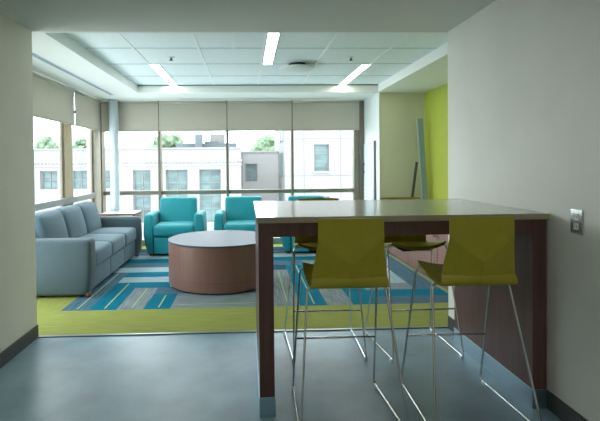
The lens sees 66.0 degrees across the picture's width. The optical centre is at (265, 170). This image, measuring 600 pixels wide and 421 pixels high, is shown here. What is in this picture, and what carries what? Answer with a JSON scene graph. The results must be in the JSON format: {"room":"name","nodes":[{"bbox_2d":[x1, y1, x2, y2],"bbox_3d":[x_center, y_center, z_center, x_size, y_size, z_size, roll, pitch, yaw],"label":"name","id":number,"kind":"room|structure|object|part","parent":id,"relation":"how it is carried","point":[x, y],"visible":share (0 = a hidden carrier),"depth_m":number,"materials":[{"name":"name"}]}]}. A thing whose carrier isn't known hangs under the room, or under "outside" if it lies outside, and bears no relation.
{"room":"lounge","nodes":[
{"label":"lounge","id":0,"kind":"room"},
{"bbox_2d":[0,12,36,352],"bbox_3d":[-2.193,-0.029,0.663,0.970,2.800,5.900,-1,1,-2],"label":"wall","id":1,"kind":"structure","parent":0,"point":[18,300],"depth_m":3.35,"materials":[{"name":"beige paint"}]},
{"bbox_2d":[0,325,38,368],"bbox_3d":[-1.690,1.316,0.704,0.012,0.100,5.900,-1,1,-2],"label":"baseboard","id":2,"kind":"structure","parent":1,"relation":"attached to","point":[14,349],"depth_m":3.33,"materials":[{"name":"rubber"}]},
{"bbox_2d":[63,123,72,205],"bbox_3d":[-2.713,0.079,6.289,0.055,2.415,0.280,-1,1,-2],"label":"trim","id":3,"kind":"structure","parent":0,"point":[67,129],"depth_m":6.25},
{"bbox_2d":[68,197,75,203],"bbox_3d":[-2.689,0.401,6.295,0.076,0.080,0.280,-1,1,-2],"label":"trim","id":4,"kind":"structure","parent":3,"relation":"attached to","point":[70,199],"depth_m":6.29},
{"bbox_2d":[38,326,447,337],"bbox_3d":[-0.153,1.298,3.715,3.321,0.009,0.032,-1,1,-2],"label":"trim","id":5,"kind":"structure","parent":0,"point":[410,327],"depth_m":3.70,"materials":[{"name":"metal"}]},
{"bbox_2d":[0,0,495,101],"bbox_3d":[-0.001,-1.293,2.833,5.550,0.385,10.100,-1,1,-2],"label":"ceiling","id":6,"kind":"structure","parent":0,"point":[34,15],"depth_m":3.53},
{"bbox_2d":[32,71,75,125],"bbox_3d":[-2.582,-0.853,4.998,0.039,0.502,2.720,-1,1,-2],"label":"roller shade","id":7,"kind":"object","parent":6,"relation":"hanging from","point":[53,100],"visible":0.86,"depth_m":5.62,"materials":[{"name":"fabric"}]},
{"bbox_2d":[32,53,113,94],"bbox_3d":[-2.251,-1.119,5.608,0.060,0.006,2.580,-1,1,-2],"label":"ceiling vent","id":8,"kind":"object","parent":6,"relation":"in","point":[33,54],"visible":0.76,"depth_m":5.19,"materials":[{"name":"metal"}]},
{"bbox_2d":[74,90,100,130],"bbox_3d":[-2.658,-0.883,6.906,0.039,0.502,1.082,-1,1,-2],"label":"roller shade","id":9,"kind":"object","parent":6,"relation":"hanging from","point":[87,108],"visible":0.98,"depth_m":6.83,"materials":[{"name":"fabric"}]},
{"bbox_2d":[257,98,338,98],"bbox_3d":[0.531,-1.176,7.457,1.322,0.006,0.039,-1,1,-2],"label":"ceiling vent","id":10,"kind":"object","parent":6,"relation":"in","point":[270,98],"depth_m":7.48,"materials":[{"name":"metal"}]},
{"bbox_2d":[65,33,447,85],"bbox_3d":[-0.038,-1.382,5.272,3.570,0.284,3.100,-1,1,-2],"label":"ceiling","id":11,"kind":"structure","parent":0,"point":[200,59],"depth_m":4.96,"materials":[{"name":"tile"}]},
{"bbox_2d":[149,64,176,84],"bbox_3d":[-1.321,-1.250,6.064,0.116,0.008,1.420,-1,1,-2],"label":"recessed light","id":12,"kind":"object","parent":11,"relation":"in","point":[158,68],"visible":1,"depth_m":5.89,"materials":[{"name":"white plastic"}]},
{"bbox_3d":[-0.098,-1.271,6.817,3.570,0.014,0.012,-1,1,-2],"label":"edge moulding","id":13,"kind":"part","parent":11,"relation":"part of","materials":[{"name":"white paint"}]},
{"bbox_2d":[263,33,279,64],"bbox_3d":[0.052,-1.241,4.672,0.116,0.008,1.470,-1,1,-2],"label":"recessed light","id":14,"kind":"object","parent":11,"relation":"in","point":[272,39],"visible":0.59,"depth_m":4.62,"materials":[{"name":"white plastic"}]},
{"bbox_2d":[280,62,314,71],"bbox_3d":[0.373,-1.224,5.421,0.410,0.072,0.410,-1,1,-2],"label":"ceiling vent","id":15,"kind":"object","parent":11,"relation":"in","point":[294,66],"visible":1,"depth_m":5.34,"materials":[{"name":"white plastic"}]},
{"bbox_2d":[338,64,371,84],"bbox_3d":[1.172,-1.276,6.162,0.116,0.008,1.420,-1,1,-2],"label":"recessed light","id":16,"kind":"object","parent":11,"relation":"in","point":[362,67],"visible":1,"depth_m":6.01,"materials":[{"name":"white plastic"}]},
{"bbox_2d":[0,243,561,420],"bbox_3d":[0.026,1.386,2.875,5.550,0.157,10.300,-1,1,-2],"label":"floor","id":17,"kind":"structure","parent":0,"point":[175,377],"depth_m":3.17,"materials":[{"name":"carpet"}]},
{"bbox_2d":[35,201,141,297],"bbox_3d":[-2.205,0.862,5.751,0.830,0.844,2.200,-1,1,-2],"label":"sofa","id":18,"kind":"object","parent":17,"relation":"on","point":[77,248],"visible":0.88,"depth_m":5.00,"materials":[{"name":"grey fabric"}]},
{"bbox_2d":[35,210,68,237],"bbox_3d":[-2.418,0.663,5.152,0.269,0.422,0.599,-1,1,-2],"label":"cushion","id":19,"kind":"object","parent":18,"relation":"on","point":[49,223],"depth_m":5.03,"materials":[{"name":"grey fabric"}]},
{"bbox_3d":[-2.180,0.991,4.758,0.799,0.578,0.210,-1,1,-2],"label":"armrest","id":20,"kind":"part","parent":18,"relation":"part of","materials":[{"name":"grey fabric"}]},
{"bbox_2d":[54,205,86,237],"bbox_3d":[-2.442,0.653,5.758,0.269,0.422,0.599,-1,1,-2],"label":"cushion","id":21,"kind":"object","parent":18,"relation":"on","point":[73,215],"depth_m":5.67,"materials":[{"name":"grey fabric"}]},
{"bbox_2d":[74,201,101,233],"bbox_3d":[-2.466,0.644,6.364,0.269,0.422,0.599,-1,1,-2],"label":"cushion","id":22,"kind":"object","parent":18,"relation":"on","point":[93,221],"depth_m":6.25,"materials":[{"name":"grey fabric"}]},
{"bbox_2d":[78,234,124,255],"bbox_3d":[-2.138,0.927,5.775,0.629,0.241,0.603,-1,1,-2],"label":"seat cushion","id":23,"kind":"object","parent":18,"relation":"on","point":[117,241],"depth_m":5.71,"materials":[{"name":"grey fabric"}]},
{"bbox_3d":[-1.865,1.136,5.182,0.070,0.210,0.601,-1,1,-2],"label":"panel","id":24,"kind":"part","parent":18,"relation":"part of","materials":[{"name":"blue fabric"}]},
{"bbox_2d":[95,241,111,265],"bbox_3d":[-2.114,0.936,5.168,0.629,0.241,0.603,-1,1,-2],"label":"seat cushion","id":25,"kind":"object","parent":18,"relation":"on","point":[103,249],"depth_m":5.18,"materials":[{"name":"grey fabric"}]},
{"bbox_2d":[88,227,135,245],"bbox_3d":[-2.162,0.917,6.381,0.629,0.241,0.603,-1,1,-2],"label":"seat cushion","id":26,"kind":"object","parent":18,"relation":"on","point":[129,232],"depth_m":6.28,"materials":[{"name":"grey fabric"}]},
{"bbox_3d":[-1.889,1.127,5.788,0.070,0.210,0.601,-1,1,-2],"label":"panel","id":27,"kind":"part","parent":18,"relation":"part of","materials":[{"name":"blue fabric"}]},
{"bbox_3d":[-2.245,0.960,6.767,0.830,0.586,0.170,-1,1,-2],"label":"armrest","id":28,"kind":"part","parent":18,"relation":"part of","materials":[{"name":"grey fabric"}]},
{"bbox_3d":[-1.913,1.117,6.394,0.070,0.210,0.601,-1,1,-2],"label":"panel","id":29,"kind":"part","parent":18,"relation":"part of","materials":[{"name":"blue fabric"}]},
{"bbox_2d":[86,128,101,213],"bbox_3d":[-2.786,0.059,7.562,0.130,2.415,0.470,-1,1,-2],"label":"trim","id":30,"kind":"structure","parent":17,"relation":"on","point":[96,134],"depth_m":7.37,"materials":[{"name":"paint"}]},
{"bbox_2d":[108,100,119,210],"bbox_3d":[-2.464,0.053,7.510,0.170,2.407,0.170,-1,1,-2],"label":"column","id":31,"kind":"structure","parent":17,"relation":"on","point":[113,104],"depth_m":7.45,"materials":[{"name":"paint"}]},
{"bbox_2d":[99,210,141,248],"bbox_3d":[-2.257,0.954,7.202,0.540,0.614,0.480,-1,1,-2],"label":"side table","id":32,"kind":"object","parent":17,"relation":"on","point":[108,213],"visible":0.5,"depth_m":7.02,"materials":[{"name":"brown wood"}]},
{"bbox_2d":[144,197,206,255],"bbox_3d":[-1.367,0.837,7.073,0.882,0.837,0.680,-1,1,-2],"label":"armchair","id":33,"kind":"object","parent":17,"relation":"on","point":[176,215],"visible":0.73,"depth_m":6.81,"materials":[{"name":"teal fabric"}]},
{"bbox_3d":[-1.737,0.937,7.072,0.141,0.611,0.641,-1,1,-2],"label":"armrest","id":34,"kind":"part","parent":33,"relation":"part of","materials":[{"name":"teal fabric"}]},
{"bbox_3d":[-1.354,1.103,6.804,0.580,0.245,0.062,-1,1,-2],"label":"panel","id":35,"kind":"part","parent":33,"relation":"part of","materials":[{"name":"teal fabric"}]},
{"bbox_2d":[153,221,193,236],"bbox_3d":[-1.364,0.880,7.006,0.594,0.209,0.544,-1,1,-2],"label":"seat cushion","id":36,"kind":"object","parent":33,"relation":"on","point":[160,228],"depth_m":6.75,"materials":[{"name":"teal fabric"}]},
{"bbox_3d":[-1.378,0.690,7.294,0.584,0.551,0.233,-1,1,-2],"label":"backrest","id":37,"kind":"part","parent":33,"relation":"part of","materials":[{"name":"teal fabric"}]},
{"bbox_3d":[-0.997,0.929,7.101,0.141,0.611,0.641,-1,1,-2],"label":"armrest","id":38,"kind":"part","parent":33,"relation":"part of","materials":[{"name":"teal fabric"}]},
{"bbox_2d":[168,230,255,293],"bbox_3d":[-0.518,1.022,5.320,1.186,0.506,1.186,-1,1,-2],"label":"coffee table","id":39,"kind":"object","parent":17,"relation":"on","point":[212,261],"visible":0.74,"depth_m":4.81,"materials":[{"name":"brown wood"}]},
{"bbox_2d":[214,196,261,230],"bbox_3d":[-0.338,0.826,7.114,0.882,0.837,0.680,-1,1,-2],"label":"armchair","id":40,"kind":"object","parent":17,"relation":"on","point":[239,212],"visible":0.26,"depth_m":7.24,"materials":[{"name":"teal fabric"}]},
{"bbox_3d":[-0.708,0.926,7.112,0.141,0.611,0.641,-1,1,-2],"label":"armrest","id":41,"kind":"part","parent":40,"relation":"part of","materials":[{"name":"teal fabric"}]},
{"bbox_2d":[223,220,254,230],"bbox_3d":[-0.335,0.869,7.047,0.594,0.209,0.544,-1,1,-2],"label":"seat cushion","id":42,"kind":"object","parent":40,"relation":"on","point":[247,225],"depth_m":6.80,"materials":[{"name":"teal fabric"}]},
{"bbox_3d":[-0.348,0.679,7.335,0.584,0.551,0.233,-1,1,-2],"label":"backrest","id":43,"kind":"part","parent":40,"relation":"part of","materials":[{"name":"teal fabric"}]},
{"bbox_2d":[280,195,323,253],"bbox_3d":[0.666,0.815,7.154,0.882,0.837,0.680,-1,1,-2],"label":"armchair","id":44,"kind":"object","parent":17,"relation":"on","point":[287,242],"visible":0.18,"depth_m":6.89,"materials":[{"name":"teal fabric"}]},
{"bbox_3d":[0.296,0.916,7.152,0.141,0.611,0.641,-1,1,-2],"label":"armrest","id":45,"kind":"part","parent":44,"relation":"part of","materials":[{"name":"teal fabric"}]},
{"bbox_3d":[0.679,1.082,6.885,0.580,0.245,0.062,-1,1,-2],"label":"panel","id":46,"kind":"part","parent":44,"relation":"part of","materials":[{"name":"teal fabric"}]},
{"bbox_3d":[0.656,0.669,7.375,0.584,0.551,0.233,-1,1,-2],"label":"backrest","id":47,"kind":"part","parent":44,"relation":"part of","materials":[{"name":"teal fabric"}]},
{"bbox_2d":[284,198,366,361],"bbox_3d":[0.425,0.759,3.404,0.557,1.083,0.572,-1,1,-2],"label":"bar stool","id":48,"kind":"object","parent":17,"relation":"on","point":[310,243],"visible":0.32,"depth_m":3.31,"materials":[{"name":"chrome wire"},{"name":"olive green plastic"},{"name":"black plastic"}]},
{"bbox_3d":[0.275,0.913,3.402,0.246,0.756,0.572,-1,1,-2],"label":"leg frame","id":49,"kind":"part","parent":48,"relation":"part of","materials":[{"name":"silver metal"}]},
{"bbox_3d":[0.579,0.910,3.411,0.246,0.756,0.572,-1,1,-2],"label":"leg frame","id":50,"kind":"part","parent":48,"relation":"part of","materials":[{"name":"silver metal"}]},
{"bbox_2d":[292,218,408,420],"bbox_3d":[0.421,0.773,2.509,0.557,1.083,0.572,-1,1,-2],"label":"bar stool","id":51,"kind":"object","parent":17,"relation":"on","point":[350,252],"visible":1,"depth_m":2.29,"materials":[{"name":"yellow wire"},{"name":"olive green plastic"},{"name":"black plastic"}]},
{"bbox_3d":[0.271,0.927,2.505,0.246,0.756,0.572,-1,1,-2],"label":"leg frame","id":52,"kind":"part","parent":51,"relation":"part of","materials":[{"name":"silver metal"}]},
{"bbox_3d":[0.574,0.924,2.517,0.246,0.756,0.572,-1,1,-2],"label":"leg frame","id":53,"kind":"part","parent":51,"relation":"part of","materials":[{"name":"silver metal"}]},
{"bbox_2d":[254,199,548,416],"bbox_3d":[0.731,0.768,3.014,1.593,1.074,1.070,-1,1,-2],"label":"bar table","id":54,"kind":"object","parent":17,"relation":"on","point":[504,358],"visible":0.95,"depth_m":2.57,"materials":[{"name":"laminate"}]},
{"bbox_3d":[-0.013,0.740,2.936,0.080,0.937,0.955,-1,1,-2],"label":"panel","id":55,"kind":"part","parent":54,"relation":"part of","materials":[{"name":"brown wood"}]},
{"bbox_3d":[-0.008,1.260,2.944,0.086,0.107,0.961,-1,1,-2],"label":"kick plate","id":56,"kind":"part","parent":54,"relation":"part of","materials":[{"name":"metal"}]},
{"bbox_3d":[1.481,0.725,2.995,0.078,0.937,0.955,-1,1,-2],"label":"panel","id":57,"kind":"part","parent":54,"relation":"part of","materials":[{"name":"brown wood"}]},
{"bbox_3d":[1.486,1.244,3.004,0.084,0.107,0.961,-1,1,-2],"label":"kick plate","id":58,"kind":"part","parent":54,"relation":"part of","materials":[{"name":"metal"}]},
{"bbox_2d":[364,197,463,361],"bbox_3d":[1.082,0.753,3.405,0.557,1.083,0.572,-1,1,-5],"label":"bar stool","id":59,"kind":"object","parent":17,"relation":"on","point":[401,242],"visible":0.56,"depth_m":3.33,"materials":[{"name":"chrome wire"},{"name":"olive green plastic"},{"name":"black plastic"}]},
{"bbox_3d":[0.932,0.906,3.394,0.246,0.756,0.572,-1,1,-5],"label":"leg frame","id":60,"kind":"part","parent":59,"relation":"part of","materials":[{"name":"silver metal"}]},
{"bbox_3d":[1.077,0.571,3.430,0.220,0.005,0.270,-1,1,-5],"label":"mounting plate","id":61,"kind":"part","parent":59,"relation":"part of","materials":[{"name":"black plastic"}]},
{"bbox_3d":[1.234,0.903,3.421,0.246,0.756,0.572,-1,1,-5],"label":"leg frame","id":62,"kind":"part","parent":59,"relation":"part of","materials":[{"name":"silver metal"}]},
{"bbox_2d":[387,198,447,288],"bbox_3d":[2.166,0.837,5.564,0.638,0.812,2.840,-1,1,-2],"label":"storage cabinet","id":63,"kind":"object","parent":17,"relation":"on","point":[409,257],"visible":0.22,"depth_m":5.43,"materials":[{"name":"brown wood"}]},
{"bbox_3d":[1.845,0.828,6.716,0.018,0.755,0.461,-1,1,-2],"label":"door","id":64,"kind":"part","parent":63,"relation":"part of","materials":[{"name":"brown wood"}]},
{"bbox_3d":[1.864,0.835,6.249,0.018,0.755,0.461,-1,1,-2],"label":"door","id":65,"kind":"part","parent":63,"relation":"part of","materials":[{"name":"brown wood"}]},
{"bbox_2d":[411,162,417,196],"bbox_3d":[2.215,0.138,6.841,0.179,0.546,0.043,-1,1,-43],"label":"board","id":66,"kind":"object","parent":63,"relation":"on","point":[416,163],"visible":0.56,"depth_m":6.83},
{"bbox_3d":[1.883,0.842,5.783,0.018,0.755,0.461,-1,1,-2],"label":"door","id":67,"kind":"part","parent":63,"relation":"part of","materials":[{"name":"brown wood"}]},
{"bbox_2d":[416,118,427,198],"bbox_3d":[2.305,-0.182,6.765,0.092,1.182,0.169,-1,1,-22],"label":"board","id":68,"kind":"object","parent":63,"relation":"on","point":[420,130],"visible":1,"depth_m":6.75,"materials":[{"name":"grey wood"}]},
{"bbox_3d":[1.901,0.850,5.316,0.018,0.755,0.461,-1,1,-2],"label":"door","id":69,"kind":"part","parent":63,"relation":"part of","materials":[{"name":"brown wood"}]},
{"bbox_3d":[1.920,0.857,4.849,0.018,0.755,0.461,-1,1,-2],"label":"door","id":70,"kind":"part","parent":63,"relation":"part of","materials":[{"name":"brown wood"}]},
{"bbox_2d":[400,216,541,420],"bbox_3d":[1.083,0.767,2.535,0.557,1.083,0.572,-1,1,-2],"label":"bar stool","id":71,"kind":"object","parent":17,"relation":"on","point":[480,250],"visible":0.98,"depth_m":2.31,"materials":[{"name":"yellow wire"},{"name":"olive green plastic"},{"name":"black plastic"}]},
{"bbox_3d":[0.933,0.920,2.531,0.246,0.756,0.572,-1,1,-2],"label":"leg frame","id":72,"kind":"part","parent":71,"relation":"part of","materials":[{"name":"silver metal"}]},
{"bbox_3d":[1.237,0.917,2.543,0.246,0.756,0.572,-1,1,-2],"label":"leg frame","id":73,"kind":"part","parent":71,"relation":"part of","materials":[{"name":"silver metal"}]},
{"bbox_2d":[364,93,379,199],"bbox_3d":[1.710,0.017,7.471,0.008,2.415,1.008,-1,1,-2],"label":"wall pier","id":74,"kind":"object","parent":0,"point":[372,104],"visible":0.29,"depth_m":7.20,"materials":[{"name":"white paint"}]},
{"bbox_2d":[362,141,375,199],"bbox_3d":[1.673,0.370,7.489,0.071,1.690,0.660,-1,1,-2],"label":"door","id":75,"kind":"structure","parent":74,"relation":"attached to","point":[369,164],"depth_m":7.41,"materials":[{"name":"white"}]},
{"bbox_2d":[380,92,424,250],"bbox_3d":[2.058,-0.179,7.486,0.692,2.800,1.000,-1,1,-2],"label":"wall","id":76,"kind":"structure","parent":0,"point":[399,112],"depth_m":6.98,"materials":[{"name":"paint"}]},
{"bbox_2d":[142,237,280,245],"bbox_3d":[-0.521,1.188,7.780,4.450,0.093,0.050,-1,1,-2],"label":"baseboard","id":77,"kind":"structure","parent":76,"relation":"attached to","point":[277,239],"depth_m":7.78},
{"bbox_2d":[100,103,157,212],"bbox_3d":[-2.264,0.002,7.728,0.948,2.315,0.178,-1,1,-2],"label":"window","id":78,"kind":"structure","parent":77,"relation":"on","point":[104,192],"depth_m":7.70,"materials":[{"name":"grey metal"}]},
{"bbox_2d":[101,101,157,131],"bbox_3d":[-2.245,-0.898,7.621,0.925,0.502,0.039,-1,1,-2],"label":"roller shade","id":79,"kind":"object","parent":78,"relation":"attached to","point":[134,116],"visible":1,"depth_m":7.62,"materials":[{"name":"fabric"}]},
{"bbox_3d":[-2.246,0.370,7.758,0.918,0.067,0.110,-1,1,-2],"label":"rail","id":80,"kind":"part","parent":78,"relation":"part of","materials":[{"name":"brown metal"}]},
{"bbox_2d":[158,101,226,210],"bbox_3d":[-1.225,-0.009,7.769,1.133,2.315,0.178,-1,1,-2],"label":"window","id":81,"kind":"structure","parent":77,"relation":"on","point":[161,192],"depth_m":7.73,"materials":[{"name":"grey metal"}]},
{"bbox_2d":[159,101,226,131],"bbox_3d":[-1.210,-0.909,7.662,1.116,0.502,0.039,-1,1,-2],"label":"roller shade","id":82,"kind":"object","parent":81,"relation":"attached to","point":[174,116],"visible":1,"depth_m":7.66,"materials":[{"name":"fabric"}]},
{"bbox_3d":[-1.202,0.359,7.800,1.091,0.067,0.110,-1,1,-2],"label":"rail","id":83,"kind":"part","parent":81,"relation":"part of","materials":[{"name":"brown metal"}]},
{"bbox_2d":[226,101,290,196],"bbox_3d":[-0.114,-0.021,7.813,1.094,2.315,0.178,-1,1,-2],"label":"window","id":84,"kind":"structure","parent":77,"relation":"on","point":[231,191],"depth_m":7.77,"materials":[{"name":"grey metal"}]},
{"bbox_2d":[227,101,291,130],"bbox_3d":[-0.098,-0.921,7.706,1.077,0.502,0.039,-1,1,-2],"label":"roller shade","id":85,"kind":"object","parent":84,"relation":"attached to","point":[241,115],"visible":1,"depth_m":7.70,"materials":[{"name":"fabric"}]},
{"bbox_3d":[-0.090,0.348,7.844,1.052,0.067,0.110,-1,1,-2],"label":"rail","id":86,"kind":"part","parent":84,"relation":"part of","materials":[{"name":"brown metal"}]},
{"bbox_2d":[290,103,358,199],"bbox_3d":[1.010,-0.032,7.858,1.158,2.315,0.178,-1,1,-2],"label":"window","id":87,"kind":"structure","parent":76,"relation":"in","point":[355,133],"depth_m":7.83,"materials":[{"name":"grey metal"}]},
{"bbox_3d":[0.994,0.337,7.887,1.036,0.067,0.110,-1,1,-2],"label":"rail","id":88,"kind":"part","parent":87,"relation":"part of","materials":[{"name":"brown metal"}]},
{"bbox_2d":[292,100,358,130],"bbox_3d":[1.020,-0.932,7.750,1.129,0.502,0.039,-1,1,-2],"label":"roller shade","id":89,"kind":"object","parent":87,"relation":"attached to","point":[344,114],"visible":1,"depth_m":7.75,"materials":[{"name":"fabric"}]},
{"bbox_2d":[359,101,363,199],"bbox_3d":[1.643,0.011,7.913,0.090,2.415,0.120,-1,1,-2],"label":"trim","id":90,"kind":"structure","parent":76,"relation":"attached to","point":[361,103],"depth_m":7.85,"materials":[{"name":"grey metal"}]},
{"bbox_2d":[424,83,447,198],"bbox_3d":[2.542,-0.159,5.904,0.150,2.800,4.200,-1,1,-2],"label":"wall","id":91,"kind":"structure","parent":0,"point":[436,99],"depth_m":6.54,"materials":[{"name":"green paint"}]},
{"bbox_2d":[448,0,599,420],"bbox_3d":[2.238,-0.075,0.839,1.259,2.800,5.900,-1,1,-2],"label":"wall","id":92,"kind":"structure","parent":0,"point":[524,75],"depth_m":2.52,"materials":[{"name":"white paint"}]},
{"bbox_2d":[448,316,587,420],"bbox_3d":[1.617,1.281,0.829,0.012,0.100,5.888,-1,1,-2],"label":"baseboard","id":93,"kind":"structure","parent":92,"relation":"attached to","point":[564,412],"depth_m":2.42,"materials":[{"name":"rubber"}]},
{"bbox_2d":[570,209,582,234],"bbox_3d":[1.550,0.254,2.293,0.009,0.124,0.084,-1,1,-2],"label":"wall outlet","id":94,"kind":"object","parent":92,"relation":"attached to","point":[576,215],"visible":1,"depth_m":2.29,"materials":[{"name":"metal"}]},
{"bbox_2d":[573,223,577,229],"bbox_3d":[1.547,0.278,2.293,0.003,0.034,0.034,-1,1,-2],"label":"receptacle","id":95,"kind":"object","parent":94,"relation":"attached to","point":[575,225],"depth_m":2.29,"materials":[{"name":"white plastic"}]},
{"bbox_2d":[573,213,578,220],"bbox_3d":[1.547,0.230,2.292,0.003,0.034,0.034,-1,1,-2],"label":"receptacle","id":96,"kind":"object","parent":94,"relation":"attached to","point":[575,215],"depth_m":2.29,"materials":[{"name":"white plastic"}]},
{"label":"outside","id":97,"kind":"structure","parent":0,"visible":0},
{"bbox_3d":[-1.880,7.693,49.490,120.000,0.200,81.200,-1,1,-2],"label":"floor","id":98,"kind":"structure","parent":97,"visible":0},
{"bbox_2d":[34,136,58,148],"bbox_3d":[-20.955,2.255,44.223,2.436,11.225,2.983,0,1,38],"label":"tree","id":99,"kind":"object","parent":98,"relation":"on","point":[45,142],"visible":0.34,"depth_m":43.48,"materials":[{"name":"green plant"}]},
{"bbox_2d":[72,137,86,147],"bbox_3d":[-17.645,2.289,44.482,2.610,11.084,2.527,-1,1,-2],"label":"tree","id":100,"kind":"object","parent":98,"relation":"on","point":[82,142],"visible":0.2,"depth_m":43.93,"materials":[{"name":"green plant"}]},
{"bbox_2d":[34,134,242,239],"bbox_3d":[-13.389,2.807,30.489,23.800,10.400,10.100,-1,1,-2],"label":"building","id":101,"kind":"structure","parent":98,"relation":"on","point":[198,165],"depth_m":25.85,"materials":[{"name":"concrete"}]},
{"bbox_3d":[-12.053,0.512,25.858,0.810,0.870,0.010,-1,1,-2],"label":"pane","id":102,"kind":"part","parent":101,"relation":"part of","materials":[{"name":"blue glass"}]},
{"bbox_3d":[-10.355,0.494,25.925,0.810,0.870,0.010,-1,1,-2],"label":"pane","id":103,"kind":"part","parent":101,"relation":"part of","materials":[{"name":"glass"}]},
{"bbox_3d":[-8.756,0.477,25.988,0.810,0.870,0.010,-1,1,-2],"label":"pane","id":104,"kind":"part","parent":101,"relation":"part of","materials":[{"name":"blue glass"}]},
{"bbox_3d":[-13.172,-0.376,25.444,23.700,0.320,0.100,-1,1,-2],"label":"cornice","id":105,"kind":"part","parent":101,"relation":"part of","materials":[{"name":"white concrete"}]},
{"bbox_3d":[-6.933,1.433,26.075,0.840,2.820,0.010,-1,1,-2],"label":"pane","id":106,"kind":"part","parent":101,"relation":"part of","materials":[{"name":"glass"}]},
{"bbox_3d":[-4.995,1.413,26.152,1.080,2.820,0.010,-1,1,-2],"label":"pane","id":107,"kind":"part","parent":101,"relation":"part of","materials":[{"name":"blue glass"}]},
{"bbox_2d":[195,134,217,146],"bbox_3d":[-3.800,-1.702,29.800,1.400,1.250,1.300,-1,1,-2],"label":"roof vent","id":108,"kind":"object","parent":101,"relation":"attached to","point":[198,137],"depth_m":29.49,"materials":[{"name":"grey metal"}]},
{"bbox_3d":[-3.126,1.394,26.226,1.060,2.820,0.010,-1,1,-2],"label":"pane","id":109,"kind":"part","parent":101,"relation":"part of","materials":[{"name":"blue glass"}]},
{"bbox_2d":[148,133,183,147],"bbox_3d":[-9.503,2.021,44.821,4.225,11.450,3.744,-1,1,-2],"label":"tree","id":110,"kind":"object","parent":98,"relation":"on","point":[168,141],"visible":0.15,"depth_m":43.77,"materials":[{"name":"green plant"}]},
{"bbox_2d":[242,151,278,237],"bbox_3d":[-0.421,3.211,34.214,2.480,9.220,5.700,-1,1,-2],"label":"building","id":111,"kind":"structure","parent":98,"relation":"on","point":[260,169],"depth_m":31.44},
{"bbox_3d":[-0.975,0.112,31.597,0.670,1.070,0.010,-1,1,-2],"label":"pane","id":112,"kind":"part","parent":111,"relation":"part of","materials":[{"name":"glass"}]},
{"bbox_2d":[249,134,274,150],"bbox_3d":[0.534,2.027,44.982,4.750,11.240,4.486,-1,1,-2],"label":"tree","id":113,"kind":"object","parent":98,"relation":"on","point":[265,143],"visible":0.09,"depth_m":43.79,"materials":[{"name":"green plant"}]},
{"bbox_2d":[274,130,352,200],"bbox_3d":[7.818,0.536,31.308,13.910,14.500,10.080,-1,1,-2],"label":"building","id":114,"kind":"structure","parent":98,"relation":"on","point":[322,158],"depth_m":26.16,"materials":[{"name":"white stone"}]},
{"bbox_3d":[0.993,-0.391,27.759,0.009,1.340,0.840,-1,1,-2],"label":"pane","id":115,"kind":"part","parent":114,"relation":"part of","materials":[{"name":"grey glass"}]},
{"bbox_3d":[3.181,-0.750,26.374,0.720,1.380,0.010,-1,1,-2],"label":"pane","id":116,"kind":"part","parent":114,"relation":"part of","materials":[{"name":"blue glass"}]},
{"bbox_3d":[3.196,0.072,26.202,1.020,0.120,0.260,-1,1,-2],"label":"window sill","id":117,"kind":"part","parent":114,"relation":"part of","materials":[{"name":"white stone"}]},
{"bbox_3d":[-2.638,1.243,5.650,0.050,0.093,4.040,-1,1,-2],"label":"window","id":118,"kind":"structure","parent":0,"visible":0},
{"bbox_2d":[35,122,67,210],"bbox_3d":[-2.640,0.051,4.885,0.080,2.315,2.530,-1,1,-2],"label":"window","id":119,"kind":"structure","parent":118,"relation":"on","point":[62,201],"depth_m":6.09,"materials":[{"name":"brown metal"}]},
{"bbox_3d":[-2.634,0.423,4.891,0.075,0.080,2.530,-1,1,-2],"label":"rail","id":120,"kind":"part","parent":119,"relation":"part of","materials":[{"name":"grey metal"}]},
{"bbox_3d":[-2.713,0.032,6.123,0.033,2.315,0.050,-1,1,-2],"label":"frame","id":121,"kind":"part","parent":119,"relation":"part of","materials":[{"name":"white metal"}]},
{"bbox_2d":[73,129,96,201],"bbox_3d":[-2.719,0.020,6.878,0.080,2.315,0.900,-1,1,-2],"label":"window","id":122,"kind":"structure","parent":118,"relation":"on","point":[91,195],"depth_m":7.27,"materials":[{"name":"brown metal"}]},
{"bbox_3d":[-2.713,0.392,6.885,0.075,0.080,0.900,-1,1,-2],"label":"rail","id":123,"kind":"part","parent":122,"relation":"part of","materials":[{"name":"grey metal"}]},
{"bbox_3d":[-2.760,0.013,7.302,0.033,2.315,0.050,-1,1,-2],"label":"frame","id":124,"kind":"part","parent":122,"relation":"part of","materials":[{"name":"white metal"}]}
]}

